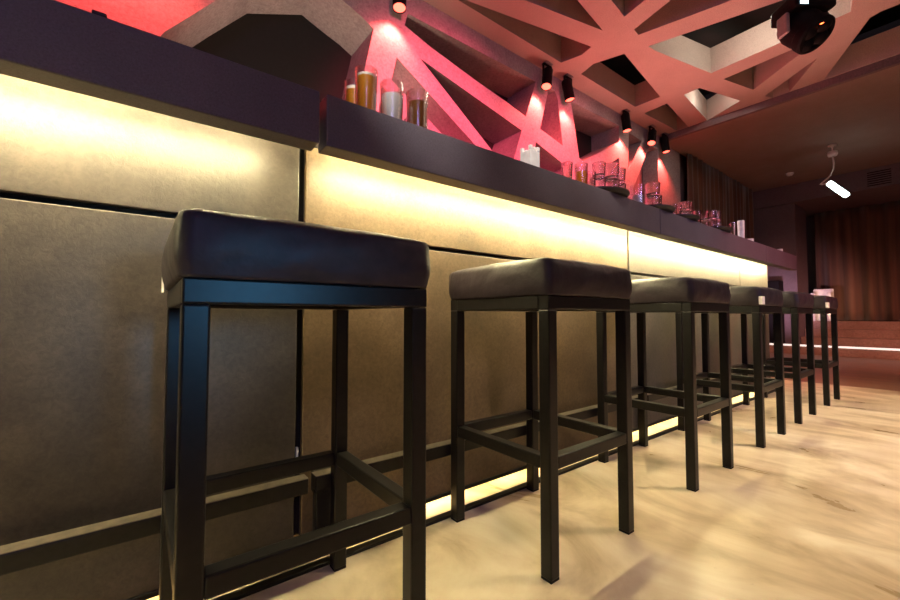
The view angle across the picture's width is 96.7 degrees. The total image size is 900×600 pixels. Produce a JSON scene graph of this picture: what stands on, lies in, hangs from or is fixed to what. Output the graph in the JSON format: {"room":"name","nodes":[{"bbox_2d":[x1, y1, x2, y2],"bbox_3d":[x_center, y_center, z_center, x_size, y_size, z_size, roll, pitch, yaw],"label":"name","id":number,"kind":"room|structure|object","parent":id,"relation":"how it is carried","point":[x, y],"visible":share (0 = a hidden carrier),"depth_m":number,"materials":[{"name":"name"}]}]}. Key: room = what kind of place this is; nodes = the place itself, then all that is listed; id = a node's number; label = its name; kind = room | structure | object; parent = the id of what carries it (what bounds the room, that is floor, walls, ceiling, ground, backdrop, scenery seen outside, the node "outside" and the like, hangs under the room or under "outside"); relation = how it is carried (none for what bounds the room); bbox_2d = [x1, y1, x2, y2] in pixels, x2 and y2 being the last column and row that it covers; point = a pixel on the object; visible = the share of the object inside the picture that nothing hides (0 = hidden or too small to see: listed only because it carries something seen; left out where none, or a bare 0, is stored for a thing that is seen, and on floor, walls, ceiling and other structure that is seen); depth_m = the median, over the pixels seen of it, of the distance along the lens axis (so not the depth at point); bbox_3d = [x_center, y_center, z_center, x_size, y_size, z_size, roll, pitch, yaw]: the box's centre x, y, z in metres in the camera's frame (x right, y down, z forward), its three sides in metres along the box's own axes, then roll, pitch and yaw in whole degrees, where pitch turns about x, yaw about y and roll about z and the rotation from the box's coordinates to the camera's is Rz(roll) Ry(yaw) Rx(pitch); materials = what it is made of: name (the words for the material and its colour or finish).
{"room":"entertainment venue","nodes":[
{"label":"entertainment venue","id":0,"kind":"room"},
{"bbox_2d":[56,0,680,204],"bbox_3d":[-0.344,-0.953,3.398,9.550,3.575,0.400,2,-3,-38],"label":"wall","id":1,"kind":"structure","parent":0,"point":[422,47],"depth_m":3.54,"materials":[{"name":"paint"}]},
{"bbox_2d":[192,14,590,157],"bbox_3d":[-0.497,-0.945,3.596,9.550,3.575,0.100,2,-3,-38],"label":"wall","id":2,"kind":"structure","parent":0,"point":[292,48],"depth_m":3.02,"materials":[{"name":"grey paint"}]},
{"bbox_2d":[147,352,899,599],"bbox_3d":[3.651,0.842,2.274,14.600,0.100,7.200,2,-3,-38],"label":"floor","id":3,"kind":"structure","parent":0,"point":[813,513],"depth_m":1.33,"materials":[{"name":"beige wood"}]},
{"bbox_2d":[159,208,430,599],"bbox_3d":[-0.346,0.296,0.860,0.459,0.878,0.462,2,-3,-38],"label":"bar stool","id":4,"kind":"object","parent":3,"relation":"on","point":[211,259],"visible":1,"depth_m":0.70,"materials":[{"name":"black metal"}]},
{"bbox_2d":[161,208,430,290],"bbox_3d":[-0.346,-0.082,0.875,0.459,0.122,0.462,2,-3,-38],"label":"cushion","id":5,"kind":"object","parent":4,"relation":"on","point":[203,248],"depth_m":0.66,"materials":[{"name":"black leather"}]},
{"bbox_2d":[0,74,774,599],"bbox_3d":[-0.036,0.164,1.738,7.870,1.212,0.634,2,-3,-38],"label":"bar counter","id":6,"kind":"object","parent":3,"relation":"on","point":[93,190],"depth_m":1.05,"materials":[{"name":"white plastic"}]},
{"bbox_2d":[0,474,308,575],"bbox_3d":[-1.707,0.556,0.126,3.275,0.208,0.070,2,-3,-38],"label":"rail","id":7,"kind":"object","parent":6,"relation":"attached to","point":[25,554],"visible":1,"depth_m":0.86,"materials":[{"name":"black metal"}]},
{"bbox_2d":[0,0,319,150],"bbox_3d":[-1.853,-0.495,0.336,3.249,0.137,0.760,2,-3,-38],"label":"countertop","id":8,"kind":"structure","parent":6,"relation":"on","point":[53,43],"depth_m":0.81,"materials":[{"name":"wood"}]},
{"bbox_2d":[92,9,106,17],"bbox_3d":[-0.683,-0.551,0.780,0.022,0.009,0.026,2,-3,-38],"label":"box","id":9,"kind":"object","parent":8,"relation":"on","point":[93,11],"visible":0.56,"depth_m":0.77,"materials":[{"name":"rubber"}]},
{"bbox_2d":[311,395,637,530],"bbox_3d":[0.345,0.619,1.705,1.865,0.208,0.070,2,-3,-38],"label":"rail","id":10,"kind":"object","parent":6,"relation":"attached to","point":[320,478],"visible":0.46,"depth_m":1.27,"materials":[{"name":"black metal"}]},
{"bbox_2d":[315,94,659,235],"bbox_3d":[0.173,-0.433,1.894,1.828,0.137,0.760,2,-3,-38],"label":"countertop","id":11,"kind":"structure","parent":6,"relation":"on","point":[349,131],"depth_m":1.31,"materials":[{"name":"stone"}]},
{"bbox_2d":[344,78,355,103],"bbox_3d":[-0.308,-0.612,1.284,0.063,0.170,0.063,2,-3,-38],"label":"beer glass","id":12,"kind":"object","parent":11,"relation":"on","point":[349,91],"visible":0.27,"depth_m":1.26,"materials":[{"name":"orange"}]},
{"bbox_2d":[355,64,377,110],"bbox_3d":[-0.255,-0.614,1.217,0.069,0.170,0.069,2,-3,-38],"label":"beer glass","id":13,"kind":"object","parent":11,"relation":"on","point":[366,82],"visible":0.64,"depth_m":1.19,"materials":[{"name":"orange"}]},
{"bbox_2d":[380,78,403,119],"bbox_3d":[-0.184,-0.606,1.271,0.075,0.158,0.075,2,-3,-38],"label":"tumbler","id":14,"kind":"object","parent":11,"relation":"on","point":[391,102],"visible":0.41,"depth_m":1.25,"materials":[{"name":"clear glass"}]},
{"bbox_2d":[406,87,428,127],"bbox_3d":[-0.108,-0.606,1.330,0.075,0.163,0.075,2,-3,-38],"label":"tumbler","id":15,"kind":"object","parent":11,"relation":"on","point":[417,110],"visible":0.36,"depth_m":1.30,"materials":[{"name":"clear glass"}]},
{"bbox_2d":[520,144,539,166],"bbox_3d":[0.334,-0.573,1.669,0.058,0.124,0.058,2,-3,-38],"label":"napkin holder","id":16,"kind":"object","parent":11,"relation":"on","point":[531,156],"visible":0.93,"depth_m":1.65,"materials":[{"name":"white plastic"}]},
{"bbox_2d":[562,161,572,177],"bbox_3d":[0.520,-0.557,1.774,0.048,0.100,0.048,2,-3,-38],"label":"tumbler","id":17,"kind":"object","parent":11,"relation":"on","point":[567,167],"visible":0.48,"depth_m":1.75,"materials":[{"name":"clear glass"}]},
{"bbox_2d":[574,162,587,183],"bbox_3d":[0.597,-0.561,1.821,0.060,0.112,0.060,2,-3,-38],"label":"tumbler","id":18,"kind":"object","parent":11,"relation":"on","point":[582,176],"visible":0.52,"depth_m":1.80,"materials":[{"name":"clear glass"}]},
{"bbox_2d":[597,186,629,196],"bbox_3d":[0.724,-0.508,1.999,0.320,0.020,0.320,2,-3,-38],"label":"tray","id":19,"kind":"object","parent":11,"relation":"on","point":[621,191],"visible":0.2,"depth_m":1.86,"materials":[{"name":"black rubber"}]},
{"bbox_2d":[588,171,595,185],"bbox_3d":[0.657,-0.552,1.867,0.047,0.085,0.047,2,-3,-38],"label":"tumbler","id":20,"kind":"object","parent":19,"relation":"on","point":[591,174],"visible":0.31,"depth_m":1.85,"materials":[{"name":"clear glass"}]},
{"bbox_2d":[595,176,605,186],"bbox_3d":[0.712,-0.544,1.909,0.062,0.072,0.062,2,-3,-38],"label":"tumbler","id":21,"kind":"object","parent":19,"relation":"on","point":[600,181],"visible":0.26,"depth_m":1.88,"materials":[{"name":"clear glass"}]},
{"bbox_2d":[592,161,605,176],"bbox_3d":[0.712,-0.617,1.912,0.062,0.072,0.062,2,-3,-38],"label":"tumbler","id":22,"kind":"object","parent":21,"relation":"on","point":[599,167],"visible":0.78,"depth_m":1.89,"materials":[{"name":"clear glass"}]},
{"bbox_2d":[606,178,619,186],"bbox_3d":[0.790,-0.545,1.956,0.076,0.078,0.076,2,-3,-38],"label":"tumbler","id":23,"kind":"object","parent":19,"relation":"on","point":[612,181],"visible":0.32,"depth_m":1.92,"materials":[{"name":"clear glass"}]},
{"bbox_2d":[605,162,618,178],"bbox_3d":[0.790,-0.624,1.960,0.076,0.078,0.076,2,-3,-38],"label":"tumbler","id":24,"kind":"object","parent":23,"relation":"on","point":[612,168],"visible":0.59,"depth_m":1.93,"materials":[{"name":"clear glass"}]},
{"bbox_2d":[619,183,625,187],"bbox_3d":[0.855,-0.543,2.019,0.064,0.078,0.064,2,-3,-38],"label":"tumbler","id":25,"kind":"object","parent":19,"relation":"on","point":[623,185],"visible":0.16,"depth_m":1.99,"materials":[{"name":"clear glass"}]},
{"bbox_2d":[618,167,625,182],"bbox_3d":[0.855,-0.621,2.022,0.064,0.078,0.064,2,-3,-38],"label":"tumbler","id":26,"kind":"object","parent":25,"relation":"on","point":[622,171],"visible":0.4,"depth_m":1.99,"materials":[{"name":"clear glass"}]},
{"bbox_2d":[630,184,644,202],"bbox_3d":[0.998,-0.550,2.129,0.072,0.115,0.072,2,-3,-38],"label":"tumbler","id":27,"kind":"object","parent":11,"relation":"on","point":[640,198],"visible":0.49,"depth_m":2.10,"materials":[{"name":"clear glass"}]},
{"bbox_2d":[637,364,773,428],"bbox_3d":[2.114,0.674,3.066,2.560,0.208,0.070,2,-3,-38],"label":"rail","id":28,"kind":"object","parent":6,"relation":"attached to","point":[650,397],"visible":0.1,"depth_m":2.39,"materials":[{"name":"black metal"}]},
{"bbox_2d":[650,209,766,262],"bbox_3d":[1.628,-0.388,3.013,1.837,0.137,0.760,2,-3,-38],"label":"countertop","id":29,"kind":"structure","parent":6,"relation":"on","point":[673,227],"depth_m":2.54,"materials":[{"name":"wood"}]},
{"bbox_2d":[649,204,675,212],"bbox_3d":[1.112,-0.496,2.298,0.320,0.020,0.320,2,-3,-38],"label":"tray","id":30,"kind":"object","parent":29,"relation":"on","point":[669,208],"visible":0.2,"depth_m":2.15,"materials":[{"name":"black rubber"}]},
{"bbox_2d":[645,195,660,204],"bbox_3d":[1.123,-0.533,2.212,0.078,0.074,0.078,2,-3,-38],"label":"tumbler","id":31,"kind":"object","parent":30,"relation":"on","point":[653,199],"visible":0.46,"depth_m":2.18,"materials":[{"name":"clear glass"}]},
{"bbox_2d":[645,181,659,196],"bbox_3d":[1.123,-0.607,2.215,0.078,0.074,0.078,2,-3,-38],"label":"tumbler","id":32,"kind":"object","parent":31,"relation":"on","point":[651,188],"visible":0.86,"depth_m":2.19,"materials":[{"name":"clear glass"}]},
{"bbox_2d":[676,214,699,221],"bbox_3d":[1.374,-0.488,2.499,0.320,0.020,0.320,2,-3,-38],"label":"tray","id":33,"kind":"object","parent":29,"relation":"on","point":[693,217],"visible":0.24,"depth_m":2.35,"materials":[{"name":"black rubber"}]},
{"bbox_2d":[670,204,676,213],"bbox_3d":[1.330,-0.529,2.385,0.044,0.080,0.044,2,-3,-38],"label":"tumbler","id":34,"kind":"object","parent":33,"relation":"on","point":[674,205],"visible":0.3,"depth_m":2.37,"materials":[{"name":"clear glass"}]},
{"bbox_2d":[677,204,681,213],"bbox_3d":[1.376,-0.530,2.420,0.047,0.085,0.047,2,-3,-38],"label":"tumbler","id":35,"kind":"object","parent":33,"relation":"on","point":[679,207],"visible":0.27,"depth_m":2.40,"materials":[{"name":"clear glass"}]},
{"bbox_2d":[682,210,690,213],"bbox_3d":[1.445,-0.515,2.460,0.062,0.058,0.062,2,-3,-38],"label":"tumbler","id":36,"kind":"object","parent":33,"relation":"on","point":[685,211],"visible":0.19,"depth_m":2.43,"materials":[{"name":"clear glass"}]},
{"bbox_2d":[679,201,689,210],"bbox_3d":[1.445,-0.573,2.462,0.062,0.058,0.062,2,-3,-38],"label":"tumbler","id":37,"kind":"object","parent":36,"relation":"on","point":[685,204],"visible":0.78,"depth_m":2.44,"materials":[{"name":"clear glass"}]},
{"bbox_3d":[1.499,-0.517,2.515,0.052,0.066,0.052,2,-3,-38],"label":"tumbler","id":38,"kind":"object","parent":33,"relation":"on","visible":0},
{"bbox_2d":[690,201,692,211],"bbox_3d":[1.499,-0.583,2.517,0.052,0.066,0.052,2,-3,-38],"label":"tumbler","id":39,"kind":"object","parent":38,"relation":"on","point":[691,202],"visible":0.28,"depth_m":2.49,"materials":[{"name":"clear glass"}]},
{"bbox_2d":[693,210,700,222],"bbox_3d":[1.604,-0.527,2.595,0.044,0.105,0.044,2,-3,-38],"label":"tumbler","id":40,"kind":"object","parent":29,"relation":"on","point":[696,212],"visible":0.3,"depth_m":2.58,"materials":[{"name":"clear glass"}]},
{"bbox_2d":[711,226,732,232],"bbox_3d":[1.794,-0.475,2.822,0.330,0.020,0.330,2,-3,-38],"label":"tray","id":41,"kind":"object","parent":29,"relation":"on","point":[728,229],"visible":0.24,"depth_m":2.67,"materials":[{"name":"black rubber"}]},
{"bbox_2d":[708,219,716,225],"bbox_3d":[1.790,-0.510,2.738,0.062,0.070,0.062,2,-3,-38],"label":"tumbler","id":42,"kind":"object","parent":41,"relation":"on","point":[713,222],"visible":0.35,"depth_m":2.71,"materials":[{"name":"clear glass"}]},
{"bbox_2d":[706,209,715,219],"bbox_3d":[1.790,-0.580,2.741,0.062,0.070,0.062,2,-3,-38],"label":"tumbler","id":43,"kind":"object","parent":42,"relation":"on","point":[712,212],"visible":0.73,"depth_m":2.72,"materials":[{"name":"clear glass"}]},
{"bbox_3d":[1.722,-0.504,2.711,0.060,0.055,0.060,2,-3,-38],"label":"tumbler","id":44,"kind":"object","parent":41,"relation":"on","visible":0},
{"bbox_2d":[701,213,708,220],"bbox_3d":[1.722,-0.559,2.713,0.060,0.055,0.060,2,-3,-38],"label":"tumbler","id":45,"kind":"object","parent":44,"relation":"on","point":[704,216],"visible":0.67,"depth_m":2.69,"materials":[{"name":"clear glass"}]},
{"bbox_3d":[1.853,-0.510,2.787,0.058,0.074,0.058,2,-3,-38],"label":"tumbler","id":46,"kind":"object","parent":41,"relation":"on","visible":0},
{"bbox_2d":[716,210,720,220],"bbox_3d":[1.853,-0.584,2.790,0.058,0.074,0.058,2,-3,-38],"label":"tumbler","id":47,"kind":"object","parent":46,"relation":"on","point":[717,211],"visible":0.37,"depth_m":2.77,"materials":[{"name":"clear glass"}]},
{"bbox_2d":[729,222,735,234],"bbox_3d":[2.111,-0.518,2.986,0.040,0.118,0.040,2,-3,-38],"label":"tumbler","id":48,"kind":"object","parent":29,"relation":"on","point":[733,224],"visible":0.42,"depth_m":2.97,"materials":[{"name":"clear glass"}]},
{"bbox_2d":[737,220,744,237],"bbox_3d":[2.253,-0.534,3.096,0.047,0.159,0.047,2,-3,-38],"label":"cup","id":49,"kind":"object","parent":29,"relation":"on","point":[740,224],"visible":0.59,"depth_m":3.08,"materials":[{"name":"plastic"}]},
{"bbox_2d":[760,246,796,270],"bbox_3d":[2.734,-0.354,3.864,0.945,0.137,0.760,2,-3,-38],"label":"countertop","id":50,"kind":"structure","parent":6,"relation":"on","point":[776,258],"depth_m":3.53,"materials":[{"name":"wood"}]},
{"bbox_2d":[449,257,633,584],"bbox_3d":[0.301,0.316,1.358,0.459,0.878,0.462,2,-3,-38],"label":"bar stool","id":51,"kind":"object","parent":3,"relation":"on","point":[546,286],"visible":1,"depth_m":1.25,"materials":[{"name":"dark leather"},{"name":"dark-stained wood"}]},
{"bbox_2d":[449,257,631,299],"bbox_3d":[0.301,-0.062,1.373,0.459,0.122,0.462,2,-3,-38],"label":"cushion","id":52,"kind":"object","parent":51,"relation":"on","point":[545,278],"depth_m":1.18,"materials":[{"name":"black leather"}]},
{"bbox_2d":[596,277,733,491],"bbox_3d":[1.013,0.338,1.906,0.459,0.878,0.462,2,-3,-38],"label":"bar stool","id":53,"kind":"object","parent":3,"relation":"on","point":[688,296],"visible":0.77,"depth_m":1.78,"materials":[{"name":"dark leather"},{"name":"dark-stained wood"}]},
{"bbox_2d":[630,277,730,303],"bbox_3d":[1.013,-0.040,1.921,0.459,0.122,0.462,2,-3,-38],"label":"cushion","id":54,"kind":"object","parent":53,"relation":"on","point":[669,290],"depth_m":1.71,"materials":[{"name":"black leather"}]},
{"bbox_2d":[675,286,785,447],"bbox_3d":[1.698,0.359,2.432,0.459,0.878,0.462,2,-3,-38],"label":"bar stool","id":55,"kind":"object","parent":3,"relation":"on","point":[756,300],"visible":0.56,"depth_m":2.32,"materials":[{"name":"dark leather"},{"name":"dark-stained wood"}]},
{"bbox_2d":[729,286,782,306],"bbox_3d":[1.698,-0.019,2.447,0.459,0.122,0.462,2,-3,-38],"label":"cushion","id":56,"kind":"object","parent":55,"relation":"on","point":[741,296],"depth_m":2.20,"materials":[{"name":"black leather"}]},
{"bbox_2d":[729,291,816,423],"bbox_3d":[2.308,0.377,2.902,0.459,0.878,0.462,2,-3,-38],"label":"bar stool","id":57,"kind":"object","parent":3,"relation":"on","point":[794,303],"visible":0.44,"depth_m":2.78,"materials":[{"name":"dark leather"},{"name":"dark-stained wood"}]},
{"bbox_2d":[781,291,813,307],"bbox_3d":[2.308,0.000,2.917,0.459,0.122,0.462,2,-3,-38],"label":"cushion","id":58,"kind":"object","parent":57,"relation":"on","point":[792,299],"depth_m":2.66,"materials":[{"name":"black leather"}]},
{"bbox_2d":[762,295,839,405],"bbox_3d":[2.985,0.398,3.422,0.459,0.878,0.462,2,-3,-38],"label":"bar stool","id":59,"kind":"object","parent":3,"relation":"on","point":[823,305],"visible":0.42,"depth_m":3.25,"materials":[{"name":"dark leather"},{"name":"dark-stained wood"}]},
{"bbox_2d":[813,295,837,308],"bbox_3d":[2.985,0.021,3.437,0.459,0.122,0.462,2,-3,-38],"label":"cushion","id":60,"kind":"object","parent":59,"relation":"on","point":[820,302],"depth_m":3.17,"materials":[{"name":"black leather"}]},
{"bbox_2d":[770,321,899,359],"bbox_3d":[8.797,0.637,5.912,2.020,0.600,6.650,2,-3,-38],"label":"stage","id":61,"kind":"object","parent":3,"relation":"on","point":[861,339],"visible":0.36,"depth_m":7.11,"materials":[{"name":"brown wood"}]},
{"bbox_2d":[768,280,784,343],"bbox_3d":[6.266,0.241,7.849,0.270,1.214,0.400,2,-3,-38],"label":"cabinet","id":62,"kind":"object","parent":61,"relation":"on","point":[778,285],"visible":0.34,"depth_m":7.71,"materials":[{"name":"black wood"}]},
{"bbox_2d":[811,289,833,320],"bbox_3d":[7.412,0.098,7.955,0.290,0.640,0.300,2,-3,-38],"label":"armchair","id":63,"kind":"object","parent":61,"relation":"on","point":[823,292],"visible":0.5,"depth_m":7.97,"materials":[{"name":"fabric"}]},
{"bbox_2d":[423,0,899,136],"bbox_3d":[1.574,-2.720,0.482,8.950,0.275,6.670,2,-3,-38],"label":"ceiling","id":64,"kind":"structure","parent":0,"point":[751,67],"depth_m":4.02,"materials":[{"name":"paint"}]},
{"bbox_2d":[393,0,405,13],"bbox_3d":[-0.385,-2.344,3.054,0.114,0.270,0.125,-1,-2,18],"label":"spotlight","id":65,"kind":"object","parent":64,"relation":"attached to","point":[399,6],"visible":1,"depth_m":3.02,"materials":[{"name":"black metal"}]},
{"bbox_2d":[541,60,552,90],"bbox_3d":[1.000,-2.299,4.119,0.103,0.275,0.159,-1,-3,29],"label":"spotlight","id":66,"kind":"object","parent":64,"relation":"hanging from","point":[547,71],"visible":1,"depth_m":4.08,"materials":[{"name":"black metal"}]},
{"bbox_2d":[562,73,574,102],"bbox_3d":[1.281,-2.292,4.336,0.140,0.272,0.107,0,-2,-10],"label":"spotlight","id":67,"kind":"object","parent":64,"relation":"attached to","point":[567,86],"visible":1,"depth_m":4.30,"materials":[{"name":"black metal"}]},
{"bbox_2d":[621,109,631,132],"bbox_3d":[2.230,-2.264,5.066,0.120,0.269,0.117,0,-2,0],"label":"spotlight","id":68,"kind":"object","parent":64,"relation":"attached to","point":[625,117],"visible":1,"depth_m":5.03,"materials":[{"name":"black metal"}]},
{"bbox_2d":[647,124,656,145],"bbox_3d":[2.765,-2.244,5.478,0.104,0.276,0.182,-2,-3,37],"label":"spotlight","id":69,"kind":"object","parent":64,"relation":"attached to","point":[652,132],"visible":1,"depth_m":5.44,"materials":[{"name":"black metal"}]},
{"bbox_2d":[660,132,669,153],"bbox_3d":[3.071,-2.238,5.712,0.126,0.270,0.116,0,-2,0],"label":"spotlight","id":70,"kind":"object","parent":64,"relation":"attached to","point":[664,141],"visible":1,"depth_m":5.67,"materials":[{"name":"black metal"}]},
{"bbox_2d":[771,0,835,54],"bbox_3d":[2.813,-2.357,3.184,0.343,0.776,0.347,0,-2,3],"label":"light","id":71,"kind":"object","parent":64,"relation":"hanging from","point":[802,26],"visible":1,"depth_m":3.11,"materials":[{"name":"black"}]},
{"bbox_2d":[680,154,686,201],"bbox_3d":[5.385,-0.772,7.919,5.050,3.575,0.480,2,-3,-38],"label":"wall","id":72,"kind":"structure","parent":0,"point":[683,160],"depth_m":6.38,"materials":[{"name":"paint"}]},
{"bbox_2d":[753,203,808,343],"bbox_3d":[6.760,-0.409,8.168,0.850,2.870,0.680,2,-3,-38],"label":"wall","id":73,"kind":"structure","parent":72,"relation":"attached to","point":[783,227],"depth_m":7.86,"materials":[{"name":"paint"}]},
{"bbox_2d":[669,65,899,191],"bbox_3d":[7.359,-2.500,4.930,5.650,0.350,6.670,2,-3,-38],"label":"ceiling","id":74,"kind":"structure","parent":0,"point":[757,150],"depth_m":5.65,"materials":[{"name":"paint"}]},
{"bbox_2d":[687,153,753,238],"bbox_3d":[4.834,-0.635,7.013,2.940,3.190,0.104,2,-3,-38],"label":"curtain","id":75,"kind":"object","parent":74,"relation":"hanging from","point":[708,188],"visible":0.31,"depth_m":6.94,"materials":[{"name":"brown fabric"}]},
{"bbox_2d":[660,54,899,140],"bbox_3d":[5.101,-2.432,3.187,0.050,0.085,6.670,2,-3,-38],"label":"trim","id":76,"kind":"structure","parent":74,"relation":"attached to","point":[892,61],"depth_m":4.61,"materials":[{"name":"paint"}]},
{"bbox_2d":[819,143,849,197],"bbox_3d":[5.633,-1.880,5.877,0.120,0.812,0.322,2,-3,-38],"label":"spotlight","id":77,"kind":"object","parent":74,"relation":"hanging from","point":[833,153],"visible":1,"depth_m":5.86,"materials":[{"name":"white plastic"}]},
{"bbox_2d":[806,217,866,320],"bbox_3d":[9.477,-0.828,6.830,0.095,3.600,7.200,2,-3,-38],"label":"wall","id":78,"kind":"structure","parent":0,"point":[811,262],"depth_m":8.77,"materials":[{"name":"paint"}]},
{"bbox_2d":[753,162,899,217],"bbox_3d":[8.884,-2.103,6.089,1.800,0.350,6.670,2,-3,-38],"label":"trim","id":79,"kind":"structure","parent":78,"relation":"attached to","point":[814,198],"depth_m":7.46,"materials":[{"name":"paint"}]},
{"bbox_2d":[814,201,899,320],"bbox_3d":[9.505,-0.794,6.124,0.248,2.253,5.851,2,-3,-38],"label":"curtain","id":80,"kind":"object","parent":78,"relation":"hanging from","point":[857,250],"visible":0.94,"depth_m":7.92,"materials":[{"name":"brown fabric"}]},
{"bbox_2d":[865,167,893,187],"bbox_3d":[7.233,-2.062,6.742,0.018,0.280,0.320,2,-3,-38],"label":"air vent","id":81,"kind":"object","parent":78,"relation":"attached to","point":[880,177],"visible":1,"depth_m":6.74,"materials":[{"name":"metal"}]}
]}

